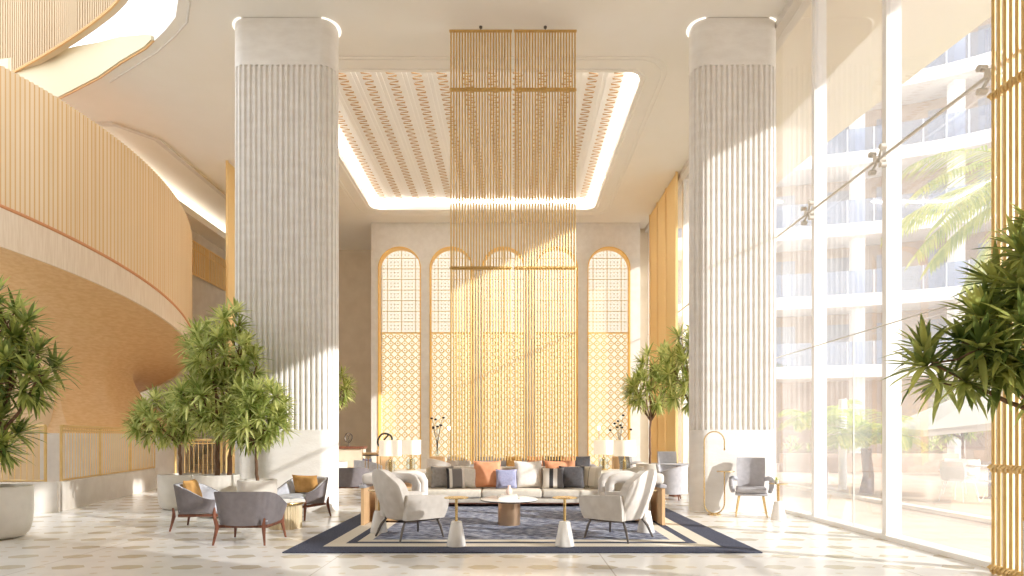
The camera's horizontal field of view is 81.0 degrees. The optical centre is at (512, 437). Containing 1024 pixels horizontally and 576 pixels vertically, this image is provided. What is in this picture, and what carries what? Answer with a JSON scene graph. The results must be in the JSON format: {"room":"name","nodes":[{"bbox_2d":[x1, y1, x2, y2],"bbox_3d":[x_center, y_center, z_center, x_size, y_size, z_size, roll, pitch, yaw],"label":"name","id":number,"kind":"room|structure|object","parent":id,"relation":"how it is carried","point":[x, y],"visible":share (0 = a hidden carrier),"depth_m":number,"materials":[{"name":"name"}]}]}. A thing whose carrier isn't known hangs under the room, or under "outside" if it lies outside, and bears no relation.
{"room":"hotel lobby","nodes":[
{"label":"hotel lobby","id":0,"kind":"room"},
{"bbox_2d":[150,229,225,469],"bbox_3d":[-11.125,-2.900,21.550,0.250,8.500,5.900,0,0,0],"label":"wall","id":1,"kind":"structure","parent":0,"point":[205,295],"depth_m":21.25,"materials":[{"name":"stone"}]},
{"bbox_2d":[179,201,225,250],"bbox_3d":[-11.675,-7.280,19.750,2.650,0.260,9.500,0,0,0],"label":"balcony parapet","id":2,"kind":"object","parent":1,"relation":"attached to","point":[199,224],"depth_m":20.58,"materials":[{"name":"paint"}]},
{"bbox_2d":[192,240,225,290],"bbox_3d":[-10.955,-6.183,21.500,0.070,1.165,5.800,0,0,0],"label":"gallery railing","id":3,"kind":"object","parent":1,"relation":"attached to","point":[207,265],"visible":0.41,"depth_m":21.52,"materials":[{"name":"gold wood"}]},
{"bbox_2d":[141,229,647,462],"bbox_3d":[-5.934,-3.165,24.058,22.156,9.030,1.675,0,0,7],"label":"wall","id":4,"kind":"structure","parent":0,"point":[354,265],"depth_m":24.50,"materials":[{"name":"beige paint"}]},
{"bbox_2d":[62,0,787,249],"bbox_3d":[-5.975,-7.865,10.500,22.050,0.470,29.000,0,0,0],"label":"ceiling","id":5,"kind":"structure","parent":0,"point":[172,103],"depth_m":14.00,"materials":[{"name":"paint"}]},
{"bbox_2d":[0,35,154,98],"bbox_3d":[-9.716,-8.345,13.127,6.322,1.369,0.360,0,0,27],"label":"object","id":6,"kind":"structure","parent":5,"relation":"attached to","point":[75,68],"depth_m":13.06,"materials":[{"name":"beige"}]},
{"bbox_2d":[0,0,128,72],"bbox_3d":[-9.089,-10.187,12.030,10.299,3.326,1.696,0,0,43],"label":"balcony","id":7,"kind":"object","parent":6,"relation":"attached to","point":[32,32],"visible":0.91,"depth_m":13.40,"materials":[{"name":"beige"}]},
{"bbox_2d":[322,17,340,36],"bbox_3d":[-3.370,-7.666,11.250,0.270,0.012,0.618,0,0,0],"label":"ceiling light","id":8,"kind":"object","parent":5,"relation":"in","point":[329,21],"depth_m":11.09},
{"bbox_2d":[449,26,511,460],"bbox_3d":[-0.602,-3.632,11.200,1.173,8.105,0.062,0,0,0],"label":"screen","id":9,"kind":"object","parent":5,"relation":"hanging from","point":[451,89],"visible":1,"depth_m":11.19,"materials":[{"name":"gold metal"}]},
{"bbox_2d":[339,75,637,202],"bbox_3d":[-1.005,-7.945,16.400,7.470,0.040,7.600,0,0,0],"label":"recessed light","id":10,"kind":"object","parent":5,"relation":"in","point":[394,130],"depth_m":15.81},
{"bbox_2d":[514,26,576,460],"bbox_3d":[0.602,-3.632,11.200,1.173,8.105,0.062,0,0,0],"label":"screen","id":11,"kind":"object","parent":5,"relation":"hanging from","point":[518,89],"visible":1,"depth_m":11.19,"materials":[{"name":"gold metal"}]},
{"bbox_2d":[0,488,1001,575],"bbox_3d":[-6.010,1.450,10.500,21.980,0.200,29.000,0,0,0],"label":"floor","id":12,"kind":"structure","parent":0,"point":[129,535],"depth_m":6.83,"materials":[{"name":"tile"}]},
{"bbox_2d":[0,275,82,539],"bbox_3d":[-7.232,-0.485,8.220,2.288,3.669,1.613,0,0,-8],"label":"potted tree","id":13,"kind":"object","parent":12,"relation":"on","point":[16,500],"visible":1,"depth_m":8.16,"materials":[{"name":"green plant"}]},
{"bbox_2d":[0,468,157,512],"bbox_3d":[-11.132,1.075,14.004,5.736,0.550,6.447,0,0,0],"label":"parapet","id":14,"kind":"object","parent":12,"relation":"on","point":[49,497],"visible":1,"depth_m":12.04,"materials":[{"name":"stone"}]},
{"bbox_2d":[0,424,46,481],"bbox_3d":[-11.025,0.275,10.970,4.993,1.050,0.060,0,0,0],"label":"railing","id":15,"kind":"object","parent":14,"relation":"on","point":[39,426],"visible":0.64,"depth_m":10.96,"materials":[{"name":"gold metal"}]},
{"bbox_2d":[59,425,154,480],"bbox_3d":[-8.950,0.275,13.525,0.060,1.050,5.040,0,0,-14],"label":"railing","id":16,"kind":"object","parent":14,"relation":"on","point":[62,430],"visible":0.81,"depth_m":12.60,"materials":[{"name":"gold metal"}]},
{"bbox_2d":[0,66,191,481],"bbox_3d":[-10.778,-3.544,14.682,5.329,9.788,7.572,0,0,0],"label":"curved wall","id":17,"kind":"structure","parent":12,"relation":"on","point":[89,230],"depth_m":13.24,"materials":[{"name":"brown wood"}]},
{"bbox_2d":[119,382,219,509],"bbox_3d":[-6.480,0.073,11.479,1.990,2.553,1.445,0,0,0],"label":"potted tree","id":18,"kind":"object","parent":12,"relation":"on","point":[166,497],"visible":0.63,"depth_m":11.17,"materials":[{"name":"green plant"}]},
{"bbox_2d":[169,483,219,531],"bbox_3d":[-4.649,1.014,9.016,0.718,0.678,0.827,0,0,-8],"label":"tub chair","id":19,"kind":"object","parent":12,"relation":"on","point":[189,504],"visible":0.8,"depth_m":8.66,"materials":[{"name":"grey fabric"}]},
{"bbox_2d":[183,479,201,496],"bbox_3d":[-4.832,0.788,9.053,0.178,0.323,0.440,0,0,-8],"label":"cushion","id":20,"kind":"object","parent":19,"relation":"on","point":[193,486],"visible":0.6,"depth_m":8.96,"materials":[{"name":"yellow fabric"}]},
{"bbox_2d":[174,439,221,473],"bbox_3d":[-7.550,0.675,14.400,1.143,1.310,0.060,0,0,0],"label":"railing","id":21,"kind":"object","parent":12,"relation":"on","point":[198,440],"visible":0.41,"depth_m":14.39,"materials":[{"name":"gold metal"}]},
{"bbox_2d":[188,435,225,473],"bbox_3d":[-9.250,0.230,21.140,2.300,2.240,4.480,0,0,0],"label":"flight","id":22,"kind":"object","parent":12,"relation":"on","point":[202,462],"visible":0.04,"depth_m":19.86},
{"bbox_2d":[161,298,273,517],"bbox_3d":[-5.055,-0.533,10.242,2.021,3.765,1.285,0,0,0],"label":"potted tree","id":23,"kind":"object","parent":12,"relation":"on","point":[224,378],"visible":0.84,"depth_m":10.06,"materials":[{"name":"green plant"}]},
{"bbox_2d":[226,160,234,472],"bbox_3d":[-7.905,-3.160,18.300,0.070,9.020,3.440,0,0,0],"label":"panel","id":24,"kind":"object","parent":12,"relation":"on","point":[230,170],"visible":0.05,"depth_m":16.78,"materials":[{"name":"brown"}]},
{"bbox_2d":[212,492,286,545],"bbox_3d":[-3.440,1.014,7.871,0.827,0.678,0.718,0,0,0],"label":"tub chair","id":25,"kind":"object","parent":12,"relation":"on","point":[235,510],"visible":1,"depth_m":7.57,"materials":[{"name":"grey fabric"}]},
{"bbox_2d":[207,372,302,493],"bbox_3d":[-4.269,0.114,10.012,1.397,2.472,1.295,0,0,41],"label":"potted tree","id":26,"kind":"object","parent":12,"relation":"on","point":[256,435],"visible":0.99,"depth_m":9.77,"materials":[{"name":"green plant"}]},
{"bbox_2d":[268,502,304,529],"bbox_3d":[-3.420,1.153,9.020,0.550,0.395,0.550,0,0,0],"label":"table","id":27,"kind":"object","parent":12,"relation":"on","point":[293,512],"visible":0.5,"depth_m":8.87,"materials":[{"name":"brown wood"}]},
{"bbox_2d":[233,17,340,511],"bbox_3d":[-4.230,-3.161,11.250,1.990,9.022,0.618,0,0,0],"label":"column","id":28,"kind":"structure","parent":12,"relation":"on","point":[287,69],"depth_m":10.97,"materials":[{"name":"stone"}]},
{"bbox_2d":[277,477,330,520],"bbox_3d":[-3.588,1.014,10.186,0.827,0.678,0.718,0,0,24],"label":"tub chair","id":29,"kind":"object","parent":12,"relation":"on","point":[316,497],"visible":0.69,"depth_m":10.09,"materials":[{"name":"grey fabric"}]},
{"bbox_2d":[292,475,317,492],"bbox_3d":[-3.546,0.790,10.274,0.560,0.320,0.164,0,0,24],"label":"cushion","id":30,"kind":"object","parent":29,"relation":"on","point":[306,484],"visible":0.88,"depth_m":10.21,"materials":[{"name":"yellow fabric"}]},
{"bbox_2d":[339,365,359,467],"bbox_3d":[-5.220,-0.414,17.485,1.443,3.528,1.467,0,0,0],"label":"potted tree","id":31,"kind":"object","parent":12,"relation":"on","point":[342,464],"visible":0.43,"depth_m":17.46,"materials":[{"name":"green plant"}]},
{"bbox_2d":[339,446,366,467],"bbox_3d":[-6.450,0.820,20.890,2.600,1.060,0.700,0,0,0],"label":"countertop","id":32,"kind":"structure","parent":12,"relation":"on","point":[349,454],"depth_m":20.60,"materials":[{"name":"beige stone"}]},
{"bbox_2d":[339,468,368,487],"bbox_3d":[-3.755,1.014,13.922,0.827,0.678,0.718,0,0,-10],"label":"tub chair","id":33,"kind":"object","parent":12,"relation":"on","point":[348,477],"visible":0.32,"depth_m":13.61,"materials":[{"name":"grey fabric"}]},
{"bbox_2d":[354,460,381,471],"bbox_3d":[-3.922,0.972,16.173,0.798,0.763,0.690,0,0,40],"label":"armchair","id":34,"kind":"object","parent":12,"relation":"on","point":[357,463],"visible":0.23,"depth_m":15.85,"materials":[{"name":"fabric"}]},
{"bbox_2d":[362,452,380,468],"bbox_3d":[-3.550,0.860,15.200,0.540,0.980,0.540,0,0,0],"label":"table","id":35,"kind":"object","parent":12,"relation":"on","point":[365,454],"visible":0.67,"depth_m":15.04,"materials":[{"name":"brown wood"}]},
{"bbox_2d":[378,246,420,468],"bbox_3d":[-4.050,-2.850,21.650,1.800,8.400,0.540,0,0,0],"label":"screen","id":36,"kind":"object","parent":12,"relation":"on","point":[401,333],"visible":0.78,"depth_m":21.90,"materials":[{"name":"gold metal"}]},
{"bbox_2d":[388,469,425,487],"bbox_3d":[-2.700,1.085,14.750,1.100,0.530,2.100,0,0,0],"label":"console table","id":37,"kind":"object","parent":12,"relation":"on","point":[408,485],"visible":0.04,"depth_m":15.14,"materials":[{"name":"white stone"}]},
{"bbox_2d":[376,433,392,469],"bbox_3d":[-3.721,0.596,17.400,0.470,1.508,0.400,0,0,0],"label":"ring sculpture","id":38,"kind":"object","parent":37,"relation":"on","point":[384,459],"visible":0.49,"depth_m":17.20,"materials":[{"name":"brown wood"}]},
{"bbox_2d":[379,440,401,471],"bbox_3d":[-2.860,0.434,13.980,0.524,0.770,0.524,0,0,0],"label":"table lamp","id":39,"kind":"object","parent":37,"relation":"on","point":[390,448],"visible":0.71,"depth_m":13.77,"materials":[{"name":"white fabric"}]},
{"bbox_2d":[401,440,420,469],"bbox_3d":[-2.620,0.434,15.400,0.524,0.770,0.524,0,0,0],"label":"table lamp","id":40,"kind":"object","parent":37,"relation":"on","point":[409,447],"visible":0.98,"depth_m":15.19,"materials":[{"name":"white fabric"}]},
{"bbox_2d":[429,417,444,461],"bbox_3d":[-2.333,0.346,18.608,0.474,2.009,0.415,0,0,0],"label":"vase","id":41,"kind":"object","parent":12,"relation":"on","point":[441,458],"visible":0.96,"depth_m":18.54,"materials":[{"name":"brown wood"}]},
{"bbox_2d":[427,459,450,466],"bbox_3d":[-2.130,0.972,17.282,0.690,0.763,0.798,0,0,-30],"label":"armchair","id":42,"kind":"object","parent":12,"relation":"on","point":[430,462],"visible":0.2,"depth_m":16.94,"materials":[{"name":"beige fabric"}]},
{"bbox_2d":[430,247,471,464],"bbox_3d":[-2.210,-2.850,21.650,1.800,8.400,0.540,0,0,0],"label":"screen","id":43,"kind":"object","parent":12,"relation":"on","point":[440,261],"visible":0.58,"depth_m":21.90,"materials":[{"name":"gold metal"}]},
{"bbox_2d":[447,456,469,465],"bbox_3d":[-1.730,0.972,19.017,0.690,0.763,0.798,0,0,30],"label":"armchair","id":44,"kind":"object","parent":12,"relation":"on","point":[453,463],"visible":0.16,"depth_m":19.19,"materials":[{"name":"beige fabric"}]},
{"bbox_2d":[483,246,522,457],"bbox_3d":[-0.340,-2.850,21.650,1.800,8.400,0.540,0,0,0],"label":"screen","id":45,"kind":"object","parent":12,"relation":"on","point":[512,250],"visible":0.48,"depth_m":21.90,"materials":[{"name":"gold metal"}]},
{"bbox_2d":[282,504,762,552],"bbox_3d":[0.110,1.341,10.060,5.620,0.014,6.080,0,0,0],"label":"area rug","id":46,"kind":"object","parent":12,"relation":"on","point":[537,530],"visible":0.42,"depth_m":8.13,"materials":[{"name":"grey carpet"}]},
{"bbox_2d":[368,489,387,532],"bbox_3d":[-1.900,1.033,8.500,0.306,0.600,0.306,0,0,0],"label":"side table","id":47,"kind":"object","parent":46,"relation":"on","point":[377,519],"visible":0.6,"depth_m":8.43,"materials":[{"name":"white stone"}]},
{"bbox_2d":[359,471,427,524],"bbox_3d":[-1.895,0.938,9.825,0.890,0.790,1.390,0,0,0],"label":"armchair","id":48,"kind":"object","parent":46,"relation":"on","point":[369,500],"visible":0.31,"depth_m":9.43,"materials":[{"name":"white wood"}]},
{"bbox_2d":[372,469,448,542],"bbox_3d":[-1.436,0.871,8.066,0.868,0.935,0.820,0,0,-40],"label":"lounge armchair","id":49,"kind":"object","parent":46,"relation":"on","point":[396,502],"visible":1,"depth_m":7.78,"materials":[{"name":"beige fabric"}]},
{"bbox_2d":[444,496,468,547],"bbox_3d":[-0.700,1.033,7.420,0.306,0.600,0.306,0,0,0],"label":"side table","id":50,"kind":"object","parent":46,"relation":"on","point":[456,538],"visible":1,"depth_m":7.35,"materials":[{"name":"white stone"}]},
{"bbox_2d":[480,496,537,525],"bbox_3d":[-0.060,1.132,9.250,0.886,0.402,0.886,0,0,0],"label":"coffee table","id":51,"kind":"object","parent":46,"relation":"on","point":[508,510],"visible":0.84,"depth_m":9.09,"materials":[{"name":"white stone"}]},
{"bbox_2d":[426,466,597,503],"bbox_3d":[-0.025,0.963,12.080,3.850,0.740,1.000,0,0,0],"label":"sofa","id":52,"kind":"object","parent":46,"relation":"on","point":[544,495],"visible":0.34,"depth_m":11.62,"materials":[{"name":"fabric"}]},
{"bbox_2d":[431,466,452,487],"bbox_3d":[-1.429,0.790,12.111,0.460,0.433,0.209,0,0,-8],"label":"cushion","id":53,"kind":"object","parent":52,"relation":"on","point":[439,474],"visible":0.75,"depth_m":12.04,"materials":[{"name":"grey fabric"}]},
{"bbox_2d":[428,487,482,497],"bbox_3d":[-1.202,1.083,11.960,1.165,0.150,0.760,0,0,0],"label":"seat cushion","id":54,"kind":"object","parent":52,"relation":"on","point":[477,492],"depth_m":11.58,"materials":[{"name":"fabric"}]},
{"bbox_2d":[446,468,465,488],"bbox_3d":[-1.146,0.806,12.033,0.380,0.399,0.203,0,0,-14],"label":"cushion","id":55,"kind":"object","parent":52,"relation":"on","point":[455,477],"visible":1,"depth_m":11.97,"materials":[{"name":"fabric"}]},
{"bbox_2d":[460,467,475,487],"bbox_3d":[-0.909,0.803,12.141,0.420,0.445,0.187,0,0,0],"label":"cushion","id":56,"kind":"object","parent":52,"relation":"on","point":[469,474],"visible":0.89,"depth_m":12.08,"materials":[{"name":"white fabric"}]},
{"bbox_2d":[473,461,500,486],"bbox_3d":[-0.528,0.733,12.163,0.570,0.546,0.229,0,0,2],"label":"cushion","id":57,"kind":"object","parent":52,"relation":"on","point":[485,476],"visible":0.91,"depth_m":12.09,"materials":[{"name":"fabric"}]},
{"bbox_2d":[496,469,516,487],"bbox_3d":[-0.133,0.816,12.012,0.430,0.380,0.199,0,0,-3],"label":"cushion","id":58,"kind":"object","parent":52,"relation":"on","point":[504,478],"visible":0.95,"depth_m":11.95,"materials":[{"name":"purple fabric"}]},
{"bbox_2d":[482,487,541,497],"bbox_3d":[-0.025,1.083,11.960,1.165,0.150,0.760,0,0,0],"label":"seat cushion","id":59,"kind":"object","parent":52,"relation":"on","point":[536,492],"depth_m":11.58,"materials":[{"name":"fabric"}]},
{"bbox_2d":[514,461,541,487],"bbox_3d":[0.308,0.733,12.163,0.570,0.546,0.229,0,0,-2],"label":"cushion","id":60,"kind":"object","parent":52,"relation":"on","point":[528,474],"visible":0.94,"depth_m":12.09,"materials":[{"name":"white fabric"}]},
{"bbox_2d":[542,468,563,488],"bbox_3d":[0.807,0.801,12.006,0.440,0.409,0.205,0,0,6],"label":"cushion","id":61,"kind":"object","parent":52,"relation":"on","point":[552,478],"visible":1,"depth_m":11.95,"materials":[{"name":"fabric"}]},
{"bbox_2d":[541,487,597,497],"bbox_3d":[1.152,1.083,11.960,1.165,0.150,0.760,0,0,0],"label":"seat cushion","id":62,"kind":"object","parent":52,"relation":"on","point":[545,492],"depth_m":11.58,"materials":[{"name":"fabric"}]},
{"bbox_2d":[559,466,584,488],"bbox_3d":[1.177,0.785,12.033,0.520,0.442,0.211,0,0,6],"label":"cushion","id":63,"kind":"object","parent":52,"relation":"on","point":[573,477],"visible":0.91,"depth_m":11.96,"materials":[{"name":"grey fabric"}]},
{"bbox_2d":[584,466,601,487],"bbox_3d":[1.562,0.785,12.075,0.460,0.442,0.211,0,0,30],"label":"cushion","id":64,"kind":"object","parent":52,"relation":"on","point":[591,474],"visible":0.73,"depth_m":11.99,"materials":[{"name":"beige fabric"}]},
{"bbox_2d":[552,496,576,547],"bbox_3d":[0.640,1.033,7.420,0.306,0.600,0.306,0,0,0],"label":"side table","id":65,"kind":"object","parent":46,"relation":"on","point":[564,538],"visible":1,"depth_m":7.35,"materials":[{"name":"white stone"}]},
{"bbox_2d":[579,469,656,543],"bbox_3d":[1.456,0.871,8.006,0.868,0.935,0.820,0,0,40],"label":"lounge armchair","id":66,"kind":"object","parent":46,"relation":"on","point":[631,503],"visible":1,"depth_m":7.72,"materials":[{"name":"beige fabric"}]},
{"bbox_2d":[614,466,643,490],"bbox_3d":[2.380,0.972,12.582,0.690,0.763,0.798,0,0,30],"label":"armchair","id":67,"kind":"object","parent":46,"relation":"on","point":[617,486],"visible":0.12,"depth_m":12.26,"materials":[{"name":"fabric"}]},
{"bbox_2d":[598,470,666,524],"bbox_3d":[1.895,0.938,9.825,0.890,0.790,1.390,0,0,0],"label":"armchair","id":68,"kind":"object","parent":46,"relation":"on","point":[606,482],"visible":0.36,"depth_m":9.44,"materials":[{"name":"white fabric"}]},
{"bbox_2d":[637,489,656,532],"bbox_3d":[1.880,1.033,8.500,0.306,0.600,0.306,0,0,0],"label":"side table","id":69,"kind":"object","parent":46,"relation":"on","point":[642,528],"visible":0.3,"depth_m":8.42,"materials":[{"name":"white stone"}]},
{"bbox_2d":[470,458,597,466],"bbox_3d":[0.550,0.950,16.350,3.500,0.800,0.900,0,0,0],"label":"sofa","id":70,"kind":"object","parent":12,"relation":"on","point":[503,463],"visible":0.09,"depth_m":16.54,"materials":[{"name":"grey fabric"}]},
{"bbox_2d":[545,460,569,468],"bbox_3d":[0.900,0.730,12.189,0.520,0.552,0.195,0,0,0],"label":"cushion","id":71,"kind":"object","parent":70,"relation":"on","point":[548,464],"visible":0.31,"depth_m":12.17,"materials":[{"name":"fabric"}]},
{"bbox_2d":[575,456,589,465],"bbox_3d":[1.882,0.715,16.378,0.460,0.450,0.193,0,0,2],"label":"cushion","id":72,"kind":"object","parent":70,"relation":"on","point":[580,461],"visible":0.61,"depth_m":16.32,"materials":[{"name":"grey fabric"}]},
{"bbox_2d":[536,246,577,456],"bbox_3d":[1.550,-2.850,21.650,1.800,8.400,0.540,0,0,0],"label":"screen","id":73,"kind":"object","parent":12,"relation":"on","point":[556,246],"visible":0.47,"depth_m":21.90,"materials":[{"name":"gold metal"}]},
{"bbox_2d":[587,247,629,468],"bbox_3d":[3.420,-2.850,21.650,1.800,8.400,0.540,0,0,0],"label":"screen","id":74,"kind":"object","parent":12,"relation":"on","point":[608,269],"visible":0.72,"depth_m":21.90,"materials":[{"name":"gold metal"}]},
{"bbox_2d":[601,469,622,473],"bbox_3d":[2.475,1.085,14.750,1.050,0.530,2.100,0,0,0],"label":"console table","id":75,"kind":"object","parent":12,"relation":"on","point":[602,471],"visible":0.02,"depth_m":15.14,"materials":[{"name":"white stone"}]},
{"bbox_2d":[593,440,612,469],"bbox_3d":[2.330,0.434,15.400,0.524,0.770,0.524,0,0,0],"label":"table lamp","id":76,"kind":"object","parent":75,"relation":"on","point":[601,447],"visible":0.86,"depth_m":15.18,"materials":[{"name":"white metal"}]},
{"bbox_2d":[613,440,635,469],"bbox_3d":[2.600,0.434,13.980,0.524,0.770,0.524,0,0,0],"label":"table lamp","id":77,"kind":"object","parent":75,"relation":"on","point":[624,448],"visible":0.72,"depth_m":13.76,"materials":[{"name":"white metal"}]},
{"bbox_2d":[609,414,631,468],"bbox_3d":[3.296,0.311,18.373,0.711,2.077,0.415,0,0,0],"label":"vase","id":78,"kind":"object","parent":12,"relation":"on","point":[615,460],"visible":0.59,"depth_m":18.27,"materials":[{"name":"brown wood"}]},
{"bbox_2d":[618,456,642,468],"bbox_3d":[3.409,0.851,17.476,0.655,1.003,0.739,0,0,-30],"label":"upholstered chair","id":79,"kind":"object","parent":12,"relation":"on","point":[628,459],"visible":0.34,"depth_m":17.23,"materials":[{"name":"grey fabric"}]},
{"bbox_2d":[620,339,681,471],"bbox_3d":[3.786,-0.689,16.362,1.854,4.078,1.763,0,0,19],"label":"potted tree","id":80,"kind":"object","parent":12,"relation":"on","point":[637,398],"visible":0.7,"depth_m":16.21,"materials":[{"name":"green plant"}]},
{"bbox_2d":[649,203,656,462],"bbox_3d":[4.715,-3.160,20.100,0.070,9.020,1.040,0,0,0],"label":"panel","id":81,"kind":"object","parent":12,"relation":"on","point":[653,217],"visible":0.62,"depth_m":20.15,"materials":[{"name":"brown"}]},
{"bbox_2d":[657,192,664,462],"bbox_3d":[4.715,-3.160,19.010,0.070,9.020,1.060,0,0,0],"label":"panel","id":82,"kind":"object","parent":12,"relation":"on","point":[661,204],"visible":0.55,"depth_m":19.18,"materials":[{"name":"brown"}]},
{"bbox_2d":[655,451,676,472],"bbox_3d":[3.990,0.851,15.348,0.739,1.003,0.655,0,0,0],"label":"upholstered chair","id":83,"kind":"object","parent":12,"relation":"on","point":[662,456],"visible":0.42,"depth_m":15.53,"materials":[{"name":"grey fabric"}]},
{"bbox_2d":[665,172,677,462],"bbox_3d":[4.715,-3.160,17.860,0.070,9.020,1.160,0,0,0],"label":"panel","id":84,"kind":"object","parent":12,"relation":"on","point":[671,192],"visible":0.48,"depth_m":17.85,"materials":[{"name":"brown"}]},
{"bbox_2d":[654,322,688,491],"bbox_3d":[4.219,-0.796,14.572,1.706,4.292,1.573,0,0,0],"label":"potted tree","id":85,"kind":"object","parent":12,"relation":"on","point":[681,357],"visible":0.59,"depth_m":14.55,"materials":[{"name":"green plant"}]},
{"bbox_2d":[660,465,687,500],"bbox_3d":[3.483,0.972,13.188,0.690,0.763,0.798,0,0,20],"label":"armchair","id":86,"kind":"object","parent":12,"relation":"on","point":[675,478],"visible":0.8,"depth_m":12.83,"materials":[{"name":"grey fabric"}]},
{"bbox_2d":[704,431,734,515],"bbox_3d":[3.621,0.613,10.550,0.538,1.474,0.304,0,0,0],"label":"stand","id":87,"kind":"object","parent":12,"relation":"on","point":[709,513],"visible":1,"depth_m":10.54,"materials":[{"name":"gold metal"}]},
{"bbox_2d":[687,17,775,511],"bbox_3d":[4.105,-3.161,11.250,1.680,9.022,0.618,0,0,0],"label":"column","id":88,"kind":"structure","parent":12,"relation":"on","point":[732,61],"depth_m":10.97,"materials":[{"name":"stone"}]},
{"bbox_2d":[687,17,705,36],"bbox_3d":[3.400,-7.666,11.250,0.270,0.012,0.618,0,0,0],"label":"ceiling light","id":89,"kind":"object","parent":88,"relation":"on","point":[698,21],"depth_m":11.08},
{"bbox_2d":[729,457,774,517],"bbox_3d":[4.166,0.851,10.505,0.739,1.003,0.655,0,0,20],"label":"upholstered chair","id":90,"kind":"object","parent":12,"relation":"on","point":[750,478],"visible":1,"depth_m":10.61,"materials":[{"name":"grey fabric"}]},
{"bbox_2d":[768,483,787,519],"bbox_3d":[4.400,1.050,9.950,0.306,0.600,0.306,0,0,0],"label":"side table","id":91,"kind":"object","parent":12,"relation":"on","point":[778,512],"visible":0.96,"depth_m":9.88,"materials":[{"name":"white stone"}]},
{"bbox_2d":[878,202,1023,572],"bbox_3d":[3.955,-0.404,4.517,2.301,3.508,1.283,0,0,0],"label":"potted tree","id":92,"kind":"object","parent":12,"relation":"on","point":[986,349],"visible":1,"depth_m":4.42,"materials":[{"name":"green plant"}]},
{"bbox_2d":[987,0,1023,575],"bbox_3d":[4.780,-3.160,5.165,0.096,9.020,1.702,0,0,0],"label":"screen","id":93,"kind":"object","parent":12,"relation":"on","point":[1012,82],"visible":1,"depth_m":5.82,"materials":[{"name":"gold metal"}]},
{"bbox_2d":[371,223,639,475],"bbox_3d":[-0.265,-3.165,22.950,9.590,9.030,3.100,0,0,0],"label":"wall","id":94,"kind":"structure","parent":0,"point":[424,239],"depth_m":21.40,"materials":[{"name":"paint"}]},
{"bbox_2d":[645,0,1020,570],"bbox_3d":[4.995,-3.165,9.178,0.350,9.030,25.645,0,0,0],"label":"window","id":95,"kind":"structure","parent":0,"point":[889,161],"depth_m":7.95,"materials":[{"name":"white metal"}]},
{"bbox_2d":[678,0,990,228],"bbox_3d":[7.675,-7.830,8.000,5.250,0.300,28.000,0,0,0],"label":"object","id":96,"kind":"object","parent":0,"point":[929,28],"visible":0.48,"depth_m":12.11,"materials":[{"name":"beige paint"}]},
{"label":"outside","id":97,"kind":"structure","parent":0,"visible":0},
{"bbox_2d":[678,462,990,556],"bbox_3d":[32.490,1.490,22.500,55.020,0.220,75.000,0,0,0],"label":"paving","id":98,"kind":"object","parent":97,"point":[917,488],"depth_m":12.45,"materials":[{"name":"beige stone"}]},
{"bbox_2d":[776,399,870,484],"bbox_3d":[9.005,0.120,17.528,2.596,2.484,2.645,0,0,0],"label":"palm tree","id":99,"kind":"object","parent":98,"relation":"on","point":[805,420],"visible":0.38,"depth_m":17.36,"materials":[{"name":"green plant"}]},
{"bbox_2d":[678,17,990,464],"bbox_3d":[16.319,-11.635,29.418,27.909,26.030,5.303,0,0,28],"label":"apartment building","id":100,"kind":"structure","parent":98,"relation":"on","point":[854,213],"depth_m":29.75,"materials":[{"name":"white"}]},
{"bbox_2d":[838,399,846,488],"bbox_3d":[8.900,0.165,16.200,0.200,2.430,0.200,0,0,0],"label":"column","id":101,"kind":"structure","parent":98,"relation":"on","point":[842,403],"depth_m":16.12,"materials":[{"name":"white metal"}]},
{"bbox_2d":[779,434,958,471],"bbox_3d":[14.410,0.575,24.513,7.192,1.610,1.158,0,0,0],"label":"planter box","id":102,"kind":"object","parent":98,"relation":"on","point":[788,462],"visible":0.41,"depth_m":24.20,"materials":[{"name":"white concrete"}]},
{"bbox_2d":[827,408,927,493],"bbox_3d":[8.638,0.302,14.570,2.447,2.133,2.472,0,0,31],"label":"palm tree","id":103,"kind":"object","parent":98,"relation":"on","point":[866,437],"visible":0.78,"depth_m":14.48,"materials":[{"name":"green plant"}]},
{"bbox_2d":[779,482,990,523],"bbox_3d":[7.810,1.345,7.000,0.220,0.070,34.000,0,0,0],"label":"trim","id":104,"kind":"structure","parent":98,"relation":"on","point":[974,517],"depth_m":11.48,"materials":[{"name":"white stone"}]},
{"bbox_2d":[880,145,990,304],"bbox_3d":[10.918,-2.332,11.944,5.913,7.371,6.314,0,0,-30],"label":"palm tree","id":105,"kind":"object","parent":98,"relation":"on","point":[942,253],"visible":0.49,"depth_m":12.15,"materials":[{"name":"green plant"}]},
{"bbox_2d":[901,389,990,436],"bbox_3d":[12.115,-0.170,14.199,5.292,3.100,5.380,0,0,11],"label":"parasol","id":106,"kind":"object","parent":98,"relation":"on","point":[948,420],"visible":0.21,"depth_m":13.55,"materials":[{"name":"white fabric"}]},
{"bbox_2d":[926,381,990,475],"bbox_3d":[16.369,-0.426,21.932,2.944,3.613,2.046,0,0,-19],"label":"potted tree","id":107,"kind":"object","parent":98,"relation":"on","point":[963,436],"visible":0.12,"depth_m":21.79,"materials":[{"name":"green plant"}]},
{"bbox_2d":[938,461,979,502],"bbox_3d":[9.717,0.946,13.088,0.570,0.872,0.584,0,0,-20],"label":"chair","id":108,"kind":"object","parent":98,"relation":"on","point":[949,471],"visible":1,"depth_m":12.97,"materials":[{"name":"white metal"}]},
{"bbox_2d":[943,459,978,495],"bbox_3d":[10.906,0.946,14.635,0.584,0.872,0.570,0,0,10],"label":"chair","id":109,"kind":"object","parent":98,"relation":"on","point":[964,461],"visible":0.35,"depth_m":14.81,"materials":[{"name":"white metal"}]},
{"bbox_2d":[965,465,990,498],"bbox_3d":[10.900,1.005,13.700,0.920,0.750,0.920,0,0,0],"label":"table","id":110,"kind":"object","parent":98,"relation":"on","point":[984,466],"visible":0.39,"depth_m":13.68,"materials":[{"name":"white metal"}]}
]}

